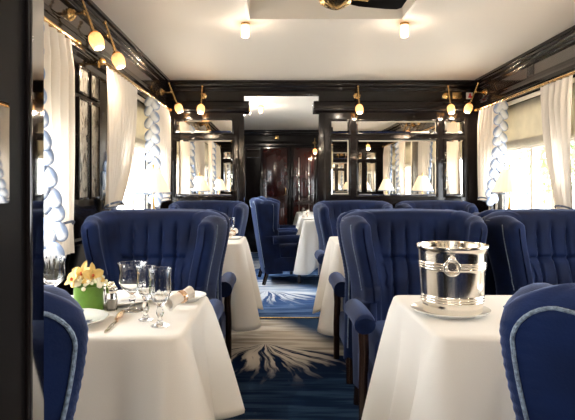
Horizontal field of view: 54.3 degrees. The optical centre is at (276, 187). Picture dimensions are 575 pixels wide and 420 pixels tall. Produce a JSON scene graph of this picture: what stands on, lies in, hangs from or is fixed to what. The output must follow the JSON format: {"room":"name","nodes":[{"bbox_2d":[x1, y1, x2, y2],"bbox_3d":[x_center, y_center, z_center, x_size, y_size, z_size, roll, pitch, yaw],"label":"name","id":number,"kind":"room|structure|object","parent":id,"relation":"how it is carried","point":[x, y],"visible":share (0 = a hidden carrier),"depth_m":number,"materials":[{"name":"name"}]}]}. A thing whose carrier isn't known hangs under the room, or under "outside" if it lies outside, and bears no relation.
{"room":"train carriage","nodes":[
{"label":"train carriage","id":0,"kind":"room"},
{"bbox_2d":[0,0,43,419],"bbox_3d":[0.415,0.055,0.536,2.910,2.090,0.252,0,0,0],"label":"wall","id":1,"kind":"structure","parent":0,"point":[21,21],"depth_m":0.55,"materials":[{"name":"black paint"}]},
{"bbox_2d":[0,100,8,204],"bbox_3d":[-0.251,-0.033,0.507,0.002,0.095,0.034,0,0,0],"label":"mirror","id":2,"kind":"object","parent":1,"relation":"attached to","point":[4,104],"depth_m":0.51,"materials":[{"name":"grey mirror"}]},
{"bbox_2d":[33,0,43,419],"bbox_3d":[-0.251,0.116,0.585,0.003,1.968,0.030,0,0,0],"label":"mirror","id":3,"kind":"object","parent":1,"relation":"attached to","point":[38,5],"depth_m":0.59,"materials":[{"name":"grey mirror"}]},
{"bbox_2d":[44,50,164,294],"bbox_3d":[-1.100,0.055,3.700,0.120,2.090,11.800,0,0,0],"label":"wall","id":4,"kind":"structure","parent":0,"point":[83,209],"depth_m":3.07,"materials":[{"name":"black paint"}]},
{"bbox_2d":[44,16,81,46],"bbox_3d":[-0.989,-0.695,1.840,0.102,0.043,1.740,0,0,0],"label":"curtain rod","id":5,"kind":"object","parent":4,"relation":"attached to","point":[78,43],"visible":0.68,"depth_m":2.49,"materials":[{"name":"gold metal"}]},
{"bbox_2d":[44,22,74,255],"bbox_3d":[-0.954,-0.177,2.362,0.128,1.043,0.468,0,0,0],"label":"curtain","id":6,"kind":"object","parent":5,"relation":"hanging from","point":[59,72],"visible":0.56,"depth_m":2.40,"materials":[{"name":"beige fabric"}]},
{"bbox_2d":[74,237,82,246],"bbox_3d":[-1.026,0.680,5.100,0.028,0.840,9.000,0,0,0],"label":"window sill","id":7,"kind":"structure","parent":4,"relation":"attached to","point":[77,241],"depth_m":2.87,"materials":[{"name":"black paint"}]},
{"bbox_2d":[80,100,87,197],"bbox_3d":[-1.035,-0.207,2.985,0.008,0.515,0.130,0,0,0],"label":"panel","id":8,"kind":"object","parent":4,"relation":"attached to","point":[83,105],"visible":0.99,"depth_m":2.98,"materials":[{"name":"silver glass"}]},
{"bbox_2d":[80,68,87,93],"bbox_3d":[-1.035,-0.570,2.985,0.008,0.120,0.130,0,0,0],"label":"panel","id":9,"kind":"object","parent":4,"relation":"attached to","point":[83,74],"visible":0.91,"depth_m":2.98,"materials":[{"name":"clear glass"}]},
{"bbox_2d":[67,0,104,50],"bbox_3d":[-0.940,-0.812,2.759,0.199,0.279,0.072,0,0,18],"label":"wall sconce","id":10,"kind":"object","parent":4,"relation":"attached to","point":[95,38],"visible":1,"depth_m":2.75,"materials":[{"name":"gold metal"}]},
{"bbox_2d":[77,64,99,199],"bbox_3d":[-1.033,-0.290,2.947,0.014,0.704,0.609,0,0,0],"label":"trim","id":11,"kind":"structure","parent":4,"relation":"attached to","point":[90,74],"depth_m":3.05,"materials":[{"name":"black paint"}]},
{"bbox_2d":[92,105,98,196],"bbox_3d":[-1.035,-0.207,3.175,0.008,0.515,0.130,0,0,0],"label":"panel","id":12,"kind":"object","parent":4,"relation":"attached to","point":[95,110],"visible":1,"depth_m":3.18,"materials":[{"name":"silver glass"}]},
{"bbox_2d":[92,76,98,99],"bbox_3d":[-1.035,-0.570,3.175,0.008,0.120,0.130,0,0,0],"label":"panel","id":13,"kind":"object","parent":4,"relation":"attached to","point":[95,82],"visible":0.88,"depth_m":3.18,"materials":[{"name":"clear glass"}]},
{"bbox_2d":[44,0,169,107],"bbox_3d":[-1.009,-0.845,3.700,0.062,0.290,11.800,0,0,0],"label":"trim","id":14,"kind":"structure","parent":4,"relation":"attached to","point":[121,41],"depth_m":3.31,"materials":[{"name":"black paint"}]},
{"bbox_2d":[102,21,125,68],"bbox_3d":[-0.940,-0.802,3.139,0.199,0.279,0.072,0,0,18],"label":"wall sconce","id":15,"kind":"object","parent":4,"relation":"attached to","point":[118,60],"visible":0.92,"depth_m":3.11,"materials":[{"name":"beige glass"}]},
{"bbox_2d":[91,57,171,111],"bbox_3d":[-0.989,-0.695,4.030,0.102,0.043,2.000,0,0,0],"label":"curtain rod","id":16,"kind":"object","parent":4,"relation":"attached to","point":[101,61],"visible":0.79,"depth_m":3.43,"materials":[{"name":"gold metal"}]},
{"bbox_2d":[103,67,137,209],"bbox_3d":[-0.969,-0.277,3.502,0.090,0.848,0.735,0,0,-4],"label":"curtain","id":17,"kind":"object","parent":16,"relation":"hanging from","point":[121,94],"visible":0.99,"depth_m":3.35,"materials":[{"name":"beige fabric"}]},
{"bbox_2d":[144,96,170,206],"bbox_3d":[-0.949,-0.277,4.592,0.130,0.854,0.689,0,0,0],"label":"curtain","id":18,"kind":"object","parent":16,"relation":"hanging from","point":[158,137],"visible":0.74,"depth_m":4.32,"materials":[{"name":"beige fabric"}]},
{"bbox_2d":[109,94,159,210],"bbox_3d":[-1.075,-0.210,4.190,0.101,0.960,1.440,0,0,0],"label":"window","id":19,"kind":"structure","parent":4,"relation":"in","point":[130,186],"depth_m":4.17,"materials":[{"name":"beige"}]},
{"bbox_2d":[135,101,149,147],"bbox_3d":[-1.046,-0.502,4.190,0.028,0.366,1.420,0,0,0],"label":"blind","id":20,"kind":"object","parent":19,"relation":"attached to","point":[140,141],"visible":0.16,"depth_m":4.33,"materials":[{"name":"beige fabric"}]},
{"bbox_2d":[160,82,182,113],"bbox_3d":[-0.935,-0.802,4.990,0.199,0.279,0.072,0,0,0],"label":"wall sconce","id":21,"kind":"object","parent":4,"relation":"attached to","point":[178,107],"visible":1,"depth_m":4.97,"materials":[{"name":"gold metal"}]},
{"bbox_2d":[259,317,318,317],"bbox_3d":[0.400,1.097,4.740,2.700,0.006,0.030,0,0,0],"label":"trim","id":22,"kind":"structure","parent":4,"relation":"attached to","point":[259,317],"depth_m":4.73,"materials":[{"name":"gold metal"}]},
{"bbox_2d":[245,130,317,251],"bbox_3d":[0.415,0.055,9.619,2.910,2.090,0.162,0,0,0],"label":"wall","id":23,"kind":"structure","parent":0,"point":[254,139],"depth_m":9.57,"materials":[{"name":"black paint"}]},
{"bbox_2d":[263,148,286,224],"bbox_3d":[-0.030,0.210,9.566,0.410,1.780,0.068,0,0,0],"label":"door","id":24,"kind":"structure","parent":23,"relation":"in","point":[274,159],"depth_m":9.57,"materials":[{"name":"red wood"}]},
{"bbox_2d":[294,148,313,217],"bbox_3d":[0.460,0.210,9.582,0.350,1.780,0.036,0,0,0],"label":"door","id":25,"kind":"structure","parent":23,"relation":"in","point":[303,157],"depth_m":9.57,"materials":[{"name":"red wood"}]},
{"bbox_2d":[313,138,316,153],"bbox_3d":[0.640,-0.707,9.470,0.072,0.279,0.199,0,0,0],"label":"wall sconce","id":26,"kind":"object","parent":23,"relation":"attached to","point":[314,142],"visible":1,"depth_m":9.42,"materials":[{"name":"gold metal"}]},
{"bbox_2d":[222,252,358,419],"bbox_3d":[0.415,1.150,3.700,3.510,0.100,11.800,0,0,0],"label":"floor","id":27,"kind":"structure","parent":0,"point":[284,368],"depth_m":3.53,"materials":[{"name":"carpet"}]},
{"bbox_2d":[44,285,88,419],"bbox_3d":[-0.704,0.622,0.948,0.735,0.967,0.549,0,0,-18],"label":"armchair","id":28,"kind":"object","parent":27,"relation":"on","point":[66,329],"visible":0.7,"depth_m":0.81,"materials":[{"name":"blue fabric"}]},
{"bbox_2d":[81,210,227,319],"bbox_3d":[-0.625,0.610,2.675,0.735,0.992,0.610,0,0,0],"label":"armchair","id":29,"kind":"object","parent":27,"relation":"on","point":[191,243],"visible":0.38,"depth_m":2.83,"materials":[{"name":"blue fabric"}]},
{"bbox_2d":[110,209,235,358],"bbox_3d":[-0.625,0.610,3.325,0.735,0.992,0.610,0,0,0],"label":"armchair","id":30,"kind":"object","parent":27,"relation":"on","point":[225,282],"visible":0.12,"depth_m":3.25,"materials":[{"name":"blue fabric"}]},
{"bbox_2d":[168,200,248,236],"bbox_3d":[-0.625,0.610,4.875,0.735,0.992,0.610,0,0,0],"label":"armchair","id":31,"kind":"object","parent":27,"relation":"on","point":[239,210],"visible":0.12,"depth_m":5.06,"materials":[{"name":"blue fabric"}]},
{"bbox_2d":[249,198,300,284],"bbox_3d":[-0.007,0.610,6.655,0.610,0.992,0.735,0,0,-7],"label":"armchair","id":32,"kind":"object","parent":27,"relation":"on","point":[277,250],"visible":0.98,"depth_m":6.35,"materials":[{"name":"blue fabric"}]},
{"bbox_2d":[257,196,297,231],"bbox_3d":[0.025,0.610,7.765,0.610,0.992,0.735,0,0,-3],"label":"armchair","id":33,"kind":"object","parent":27,"relation":"on","point":[280,227],"visible":0.02,"depth_m":7.46,"materials":[{"name":"blue fabric"}]},
{"bbox_2d":[313,200,392,311],"bbox_3d":[0.695,0.610,4.875,0.735,0.992,0.610,0,0,0],"label":"armchair","id":34,"kind":"object","parent":27,"relation":"on","point":[326,213],"visible":0.23,"depth_m":5.03,"materials":[{"name":"blue fabric"}]},
{"bbox_2d":[328,209,456,383],"bbox_3d":[0.695,0.610,3.325,0.735,0.992,0.610,0,0,0],"label":"armchair","id":35,"kind":"object","parent":27,"relation":"on","point":[342,324],"visible":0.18,"depth_m":3.16,"materials":[{"name":"blue fabric"}]},
{"bbox_2d":[340,210,487,419],"bbox_3d":[0.695,0.610,2.675,0.735,0.992,0.610,0,0,0],"label":"armchair","id":36,"kind":"object","parent":27,"relation":"on","point":[381,251],"visible":0.51,"depth_m":2.79,"materials":[{"name":"blue fabric"}]},
{"bbox_2d":[394,200,477,213],"bbox_3d":[1.440,0.610,4.875,0.735,0.992,0.610,0,0,0],"label":"armchair","id":37,"kind":"object","parent":27,"relation":"on","point":[465,206],"visible":0.07,"depth_m":5.06,"materials":[{"name":"blue fabric"}]},
{"bbox_2d":[472,209,574,294],"bbox_3d":[1.440,0.610,3.325,0.735,0.992,0.610,0,0,0],"label":"armchair","id":38,"kind":"object","parent":27,"relation":"on","point":[490,287],"visible":0.02,"depth_m":3.08,"materials":[{"name":"blue fabric"}]},
{"bbox_2d":[483,210,574,294],"bbox_3d":[1.440,0.610,2.675,0.735,0.992,0.610,0,0,0],"label":"armchair","id":39,"kind":"object","parent":27,"relation":"on","point":[527,247],"visible":0.41,"depth_m":2.83,"materials":[{"name":"blue fabric"}]},
{"bbox_2d":[499,283,574,419],"bbox_3d":[0.779,0.625,0.985,0.735,0.962,0.549,0,0,20],"label":"armchair","id":40,"kind":"object","parent":27,"relation":"on","point":[537,328],"visible":1,"depth_m":0.85,"materials":[{"name":"blue fabric"}]},
{"bbox_2d":[165,80,478,281],"bbox_3d":[0.415,0.055,5.250,2.910,2.090,0.224,0,0,0],"label":"wall","id":41,"kind":"structure","parent":0,"point":[381,100],"depth_m":5.20,"materials":[{"name":"black paint"}]},
{"bbox_2d":[197,85,206,113],"bbox_3d":[-0.685,-0.802,5.100,0.072,0.279,0.199,0,0,0],"label":"wall sconce","id":42,"kind":"object","parent":41,"relation":"attached to","point":[200,108],"visible":1,"depth_m":5.05,"materials":[{"name":"gold metal"}]},
{"bbox_2d":[175,140,231,195],"bbox_3d":[-0.680,-0.188,5.197,0.527,0.515,0.004,0,0,0],"label":"wall mirror","id":43,"kind":"object","parent":41,"relation":"attached to","point":[202,167],"visible":1,"depth_m":5.20,"materials":[{"name":"white mirror"}]},
{"bbox_2d":[175,120,231,132],"bbox_3d":[-0.680,-0.573,5.197,0.527,0.115,0.004,0,0,0],"label":"wall mirror","id":44,"kind":"object","parent":41,"relation":"attached to","point":[181,126],"visible":1,"depth_m":5.20,"materials":[{"name":"white mirror"}]},
{"bbox_2d":[331,140,348,193],"bbox_3d":[0.586,-0.194,5.197,0.162,0.508,0.004,0,0,0],"label":"wall mirror","id":45,"kind":"object","parent":41,"relation":"attached to","point":[339,148],"visible":1,"depth_m":5.20,"materials":[{"name":"white mirror"}]},
{"bbox_2d":[331,121,348,132],"bbox_3d":[0.586,-0.566,5.197,0.162,0.112,0.004,0,0,0],"label":"wall mirror","id":46,"kind":"object","parent":41,"relation":"attached to","point":[336,126],"visible":1,"depth_m":5.20,"materials":[{"name":"white mirror"}]},
{"bbox_2d":[353,85,362,114],"bbox_3d":[0.742,-0.802,5.100,0.072,0.279,0.199,0,0,0],"label":"wall sconce","id":47,"kind":"object","parent":41,"relation":"attached to","point":[359,108],"visible":1,"depth_m":5.05,"materials":[{"name":"white glass"}]},
{"bbox_2d":[358,140,435,195],"bbox_3d":[1.115,-0.188,5.197,0.730,0.515,0.004,0,0,0],"label":"wall mirror","id":48,"kind":"object","parent":41,"relation":"attached to","point":[385,167],"visible":1,"depth_m":5.20,"materials":[{"name":"white mirror"}]},
{"bbox_2d":[358,121,435,132],"bbox_3d":[1.115,-0.566,5.197,0.730,0.112,0.004,0,0,0],"label":"wall mirror","id":49,"kind":"object","parent":41,"relation":"attached to","point":[363,126],"visible":1,"depth_m":5.20,"materials":[{"name":"white mirror"}]},
{"bbox_2d":[442,85,454,113],"bbox_3d":[1.567,-0.802,5.100,0.072,0.279,0.199,0,0,0],"label":"wall sconce","id":50,"kind":"object","parent":41,"relation":"attached to","point":[450,108],"visible":1,"depth_m":5.05,"materials":[{"name":"gold metal"}]},
{"bbox_2d":[445,140,462,195],"bbox_3d":[1.645,-0.188,5.197,0.170,0.515,0.004,0,0,0],"label":"wall mirror","id":51,"kind":"object","parent":41,"relation":"attached to","point":[453,148],"visible":1,"depth_m":5.20,"materials":[{"name":"white mirror"}]},
{"bbox_2d":[445,121,462,132],"bbox_3d":[1.645,-0.566,5.197,0.170,0.112,0.004,0,0,0],"label":"wall mirror","id":52,"kind":"object","parent":41,"relation":"attached to","point":[450,126],"visible":1,"depth_m":5.20,"materials":[{"name":"white mirror"}]},
{"bbox_2d":[452,92,461,98],"bbox_3d":[1.670,-0.855,5.192,0.090,0.060,0.016,0,0,0],"label":"brass plate","id":53,"kind":"object","parent":41,"relation":"attached to","point":[455,95],"visible":1,"depth_m":5.18,"materials":[{"name":"gold metal"}]},
{"bbox_2d":[466,93,472,98],"bbox_3d":[1.785,-0.855,5.178,0.060,0.060,0.042,0,0,0],"label":"sign","id":54,"kind":"object","parent":41,"relation":"attached to","point":[468,95],"visible":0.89,"depth_m":5.19,"materials":[{"name":"white"}]},
{"bbox_2d":[92,0,574,129],"bbox_3d":[0.415,-1.090,3.700,3.110,0.200,11.800,0,0,0],"label":"ceiling","id":55,"kind":"structure","parent":0,"point":[185,39],"depth_m":3.73,"materials":[{"name":"beige paint"}]},
{"bbox_2d":[241,22,249,37],"bbox_3d":[-0.190,-0.948,3.360,0.054,0.084,0.054,0,0,0],"label":"ceiling light","id":56,"kind":"object","parent":55,"relation":"attached to","point":[245,28],"visible":1,"depth_m":3.34,"materials":[{"name":"white glass"}]},
{"bbox_2d":[257,96,261,102],"bbox_3d":[-0.190,-0.948,5.950,0.054,0.084,0.054,0,0,0],"label":"ceiling light","id":57,"kind":"object","parent":55,"relation":"attached to","point":[259,98],"visible":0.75,"depth_m":5.93,"materials":[{"name":"white glass"}]},
{"bbox_2d":[244,0,418,19],"bbox_3d":[0.286,-0.988,2.080,0.923,0.008,2.396,0,0,0],"label":"trim","id":58,"kind":"structure","parent":55,"relation":"attached to","point":[245,1],"depth_m":3.26,"materials":[{"name":"beige paint"}]},
{"bbox_2d":[319,0,406,9],"bbox_3d":[0.290,-0.990,2.760,0.730,0.221,0.177,0,0,-9],"label":"ceiling fan","id":59,"kind":"object","parent":55,"relation":"hanging from","point":[329,4],"visible":1,"depth_m":2.81,"materials":[{"name":"gold metal"}]},
{"bbox_2d":[400,22,408,37],"bbox_3d":[0.765,-0.948,3.360,0.054,0.084,0.054,0,0,0],"label":"ceiling light","id":60,"kind":"object","parent":55,"relation":"attached to","point":[404,26],"visible":1,"depth_m":3.34,"materials":[{"name":"white glass"}]},
{"bbox_2d":[478,77,574,212],"bbox_3d":[1.930,0.055,3.700,0.120,2.090,11.800,0,0,0],"label":"wall","id":61,"kind":"structure","parent":0,"point":[482,206],"depth_m":4.88,"materials":[{"name":"black paint"}]},
{"bbox_2d":[464,82,487,113],"bbox_3d":[1.765,-0.802,4.990,0.199,0.279,0.072,0,0,0],"label":"wall sconce","id":62,"kind":"object","parent":61,"relation":"attached to","point":[468,107],"visible":1,"depth_m":4.98,"materials":[{"name":"gold metal"}]},
{"bbox_2d":[474,25,574,111],"bbox_3d":[1.839,-0.845,3.700,0.062,0.290,11.800,0,0,0],"label":"trim","id":63,"kind":"structure","parent":61,"relation":"attached to","point":[565,39],"depth_m":4.05,"materials":[{"name":"black paint"}]},
{"bbox_2d":[475,70,574,111],"bbox_3d":[1.819,-0.695,4.030,0.102,0.043,2.000,0,0,0],"label":"curtain rod","id":64,"kind":"object","parent":61,"relation":"attached to","point":[572,72],"visible":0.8,"depth_m":3.93,"materials":[{"name":"gold metal"}]},
{"bbox_2d":[477,101,508,205],"bbox_3d":[1.781,-0.277,4.687,0.126,0.854,0.498,0,0,0],"label":"curtain","id":65,"kind":"object","parent":64,"relation":"hanging from","point":[491,138],"visible":0.94,"depth_m":4.62,"materials":[{"name":"beige fabric"}]},
{"bbox_2d":[540,75,572,208],"bbox_3d":[1.801,-0.191,3.603,0.088,1.021,0.458,0,0,7],"label":"curtain","id":66,"kind":"object","parent":64,"relation":"hanging from","point":[556,97],"visible":0.79,"depth_m":3.53,"materials":[{"name":"beige fabric"}]},
{"bbox_2d":[527,64,533,75],"bbox_3d":[1.861,-0.861,4.120,0.006,0.074,0.104,0,0,0],"label":"air vent","id":67,"kind":"object","parent":61,"relation":"attached to","point":[528,72],"visible":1,"depth_m":4.10,"materials":[{"name":"grey metal"}]},
{"bbox_2d":[489,78,574,209],"bbox_3d":[1.905,-0.210,4.190,0.101,0.960,1.440,0,0,0],"label":"window","id":68,"kind":"structure","parent":61,"relation":"in","point":[534,149],"depth_m":4.17,"materials":[{"name":"beige"}]},
{"bbox_2d":[503,84,573,148],"bbox_3d":[1.876,-0.502,4.190,0.028,0.366,1.420,0,0,0],"label":"blind","id":69,"kind":"object","parent":68,"relation":"attached to","point":[524,120],"visible":0.44,"depth_m":4.22,"materials":[{"name":"beige fabric"}]},
{"label":"outside","id":70,"kind":"structure","parent":0,"visible":0},
{"bbox_3d":[0.000,2.175,5.000,28.000,0.250,22.000,0,0,0],"label":"ground","id":71,"kind":"structure","parent":70,"visible":0},
{"bbox_2d":[514,143,573,208],"bbox_3d":[6.401,-0.038,13.007,1.821,4.183,1.874,0,0,0],"label":"tree","id":72,"kind":"object","parent":71,"relation":"on","point":[542,160],"visible":0.26,"depth_m":12.97,"materials":[{"name":"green plant"}]},
{"bbox_3d":[-0.610,0.734,1.647,0.718,0.731,0.513,0,0,0],"label":"dining table","id":73,"kind":"object","parent":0,"visible":0},
{"bbox_2d":[71,295,244,419],"bbox_3d":[-0.559,0.563,1.646,0.909,0.396,0.800,0,0,0],"label":"tablecloth","id":74,"kind":"object","parent":73,"relation":"on","point":[134,370],"visible":0.56,"depth_m":1.37,"materials":[{"name":"white fabric"}]},
{"bbox_2d":[44,256,65,286],"bbox_3d":[-0.712,0.292,1.780,0.080,0.145,0.080,0,0,0],"label":"goblet","id":75,"kind":"object","parent":74,"relation":"on","point":[54,266],"visible":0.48,"depth_m":1.75,"materials":[{"name":"clear glass"}]},
{"bbox_2d":[64,260,107,309],"bbox_3d":[-0.563,0.289,1.655,0.113,0.150,0.117,0,0,-36],"label":"flower arrangement","id":76,"kind":"object","parent":74,"relation":"on","point":[89,294],"visible":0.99,"depth_m":1.63,"materials":[{"name":"green plant"}]},
{"bbox_2d":[82,308,108,324],"bbox_3d":[-0.575,0.356,1.505,0.236,0.018,0.236,0,0,0],"label":"plate","id":77,"kind":"object","parent":74,"relation":"on","point":[92,316],"visible":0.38,"depth_m":1.55,"materials":[{"name":"white ceramic"}]},
{"bbox_2d":[104,281,114,303],"bbox_3d":[-0.522,0.328,1.745,0.035,0.074,0.035,0,0,0],"label":"salt shaker","id":78,"kind":"object","parent":74,"relation":"on","point":[109,282],"visible":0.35,"depth_m":1.73,"materials":[{"name":"silver glass"}]},
{"bbox_2d":[106,285,117,310],"bbox_3d":[-0.494,0.328,1.675,0.035,0.074,0.035,0,0,0],"label":"salt shaker","id":79,"kind":"object","parent":74,"relation":"on","point":[111,291],"visible":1,"depth_m":1.66,"materials":[{"name":"silver glass"}]},
{"bbox_2d":[104,310,124,332],"bbox_3d":[-0.438,0.357,1.506,0.018,0.017,0.213,0,0,-3],"label":"table knife","id":80,"kind":"object","parent":74,"relation":"on","point":[120,314],"visible":1,"depth_m":1.52,"materials":[{"name":"silver metal"}]},
{"bbox_2d":[104,290,151,306],"bbox_3d":[-0.505,0.356,1.790,0.240,0.018,0.240,0,0,0],"label":"plate","id":81,"kind":"object","parent":74,"relation":"on","point":[123,296],"visible":0.27,"depth_m":1.80,"materials":[{"name":"white ceramic"}]},
{"bbox_2d":[118,261,146,312],"bbox_3d":[-0.430,0.293,1.665,0.085,0.142,0.085,0,0,0],"label":"goblet","id":82,"kind":"object","parent":74,"relation":"on","point":[128,271],"visible":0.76,"depth_m":1.64,"materials":[{"name":"clear glass"}]},
{"bbox_2d":[136,265,154,321],"bbox_3d":[-0.362,0.290,1.545,0.052,0.148,0.052,0,0,0],"label":"wine glass","id":83,"kind":"object","parent":74,"relation":"on","point":[143,278],"visible":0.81,"depth_m":1.53,"materials":[{"name":"clear glass"}]},
{"bbox_2d":[148,267,171,327],"bbox_3d":[-0.309,0.288,1.480,0.062,0.152,0.062,0,0,0],"label":"wine glass","id":84,"kind":"object","parent":74,"relation":"on","point":[160,277],"visible":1,"depth_m":1.46,"materials":[{"name":"clear glass"}]},
{"bbox_2d":[165,286,194,310],"bbox_3d":[-0.292,0.331,1.684,0.046,0.065,0.096,0,0,40],"label":"rolled napkin","id":85,"kind":"object","parent":74,"relation":"on","point":[182,296],"visible":0.97,"depth_m":1.67,"materials":[{"name":"beige fabric"}]},
{"bbox_2d":[170,291,205,302],"bbox_3d":[-0.305,0.356,1.825,0.150,0.018,0.150,0,0,0],"label":"plate","id":86,"kind":"object","parent":74,"relation":"on","point":[198,294],"visible":0.33,"depth_m":1.84,"materials":[{"name":"white ceramic"}]},
{"bbox_3d":[1.107,0.734,1.647,1.393,0.731,0.513,0,0,0],"label":"dining table","id":87,"kind":"object","parent":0,"visible":0},
{"bbox_2d":[361,295,515,419],"bbox_3d":[1.043,0.655,1.645,1.588,0.580,0.831,0,0,0],"label":"tablecloth","id":88,"kind":"object","parent":87,"relation":"on","point":[426,367],"visible":0.67,"depth_m":1.40,"materials":[{"name":"white fabric"}]},
{"bbox_2d":[410,301,490,319],"bbox_3d":[0.502,0.356,1.625,0.224,0.018,0.224,0,0,0],"label":"plate","id":89,"kind":"object","parent":88,"relation":"on","point":[417,306],"visible":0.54,"depth_m":1.57,"materials":[{"name":"white"}]},
{"bbox_2d":[416,241,489,315],"bbox_3d":[0.508,0.259,1.625,0.203,0.192,0.203,0,0,-19],"label":"ice bucket","id":90,"kind":"object","parent":89,"relation":"on","point":[452,273],"visible":1,"depth_m":1.55,"materials":[{"name":"silver metal"}]},
{"bbox_3d":[-0.610,0.734,3.960,0.718,0.731,0.508,0,0,0],"label":"dining table","id":91,"kind":"object","parent":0,"visible":0},
{"bbox_2d":[222,237,262,331],"bbox_3d":[-0.555,0.640,3.962,0.904,0.550,0.799,0,0,0],"label":"tablecloth","id":92,"kind":"object","parent":91,"relation":"on","point":[245,295],"visible":0.23,"depth_m":3.65,"materials":[{"name":"white fabric"}]},
{"bbox_2d":[135,164,170,208],"bbox_3d":[-0.885,0.096,4.000,0.257,0.538,0.256,0,0,0],"label":"table lamp","id":93,"kind":"object","parent":92,"relation":"on","point":[152,181],"visible":0.79,"depth_m":3.93,"materials":[{"name":"white fabric"}]},
{"bbox_2d":[229,217,234,230],"bbox_3d":[-0.335,0.289,4.090,0.056,0.150,0.056,0,0,0],"label":"wine glass","id":94,"kind":"object","parent":92,"relation":"on","point":[232,223],"visible":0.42,"depth_m":4.07,"materials":[{"name":"clear glass"}]},
{"bbox_2d":[228,236,242,239],"bbox_3d":[-0.315,0.356,3.980,0.150,0.018,0.150,0,0,0],"label":"plate","id":95,"kind":"object","parent":92,"relation":"on","point":[232,237],"visible":0.7,"depth_m":3.94,"materials":[{"name":"white ceramic"}]},
{"bbox_2d":[229,228,237,237],"bbox_3d":[-0.315,0.320,3.969,0.046,0.070,0.096,0,0,30],"label":"rolled napkin","id":96,"kind":"object","parent":95,"relation":"on","point":[234,231],"visible":0.91,"depth_m":3.96,"materials":[{"name":"beige fabric"}]},
{"bbox_3d":[1.107,0.734,3.960,1.393,0.731,0.508,0,0,0],"label":"dining table","id":97,"kind":"object","parent":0,"visible":0},
{"bbox_2d":[313,236,344,335],"bbox_3d":[1.052,0.655,3.958,1.570,0.580,0.800,0,0,0],"label":"tablecloth","id":98,"kind":"object","parent":97,"relation":"on","point":[332,261],"visible":0.13,"depth_m":3.68,"materials":[{"name":"white fabric"}]},
{"bbox_2d":[490,164,528,208],"bbox_3d":[1.660,0.096,4.000,0.257,0.538,0.256,0,0,0],"label":"table lamp","id":99,"kind":"object","parent":98,"relation":"on","point":[509,180],"visible":0.83,"depth_m":3.93,"materials":[{"name":"white fabric"}]},
{"bbox_3d":[1.025,0.734,6.600,1.418,0.731,0.668,0,0,0],"label":"dining table","id":100,"kind":"object","parent":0,"visible":0},
{"bbox_2d":[293,217,317,274],"bbox_3d":[1.007,0.660,6.605,1.659,0.590,0.965,0,0,0],"label":"tablecloth","id":101,"kind":"object","parent":100,"relation":"on","point":[306,262],"visible":0.23,"depth_m":6.21,"materials":[{"name":"white fabric"}]},
{"bbox_3d":[1.025,0.734,8.025,1.418,0.731,1.118,0,0,0],"label":"dining table","id":102,"kind":"object","parent":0,"visible":0},
{"bbox_2d":[293,212,313,232],"bbox_3d":[1.000,0.655,8.030,1.677,0.580,1.415,0,0,0],"label":"tablecloth","id":103,"kind":"object","parent":102,"relation":"on","point":[298,216],"visible":0.1,"depth_m":7.82,"materials":[{"name":"white fabric"}]},
{"bbox_2d":[297,198,311,212],"bbox_3d":[0.407,0.258,8.353,0.227,0.212,0.222,0,0,0],"label":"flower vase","id":104,"kind":"object","parent":103,"relation":"on","point":[301,201],"visible":0.98,"depth_m":8.32,"materials":[{"name":"black"}]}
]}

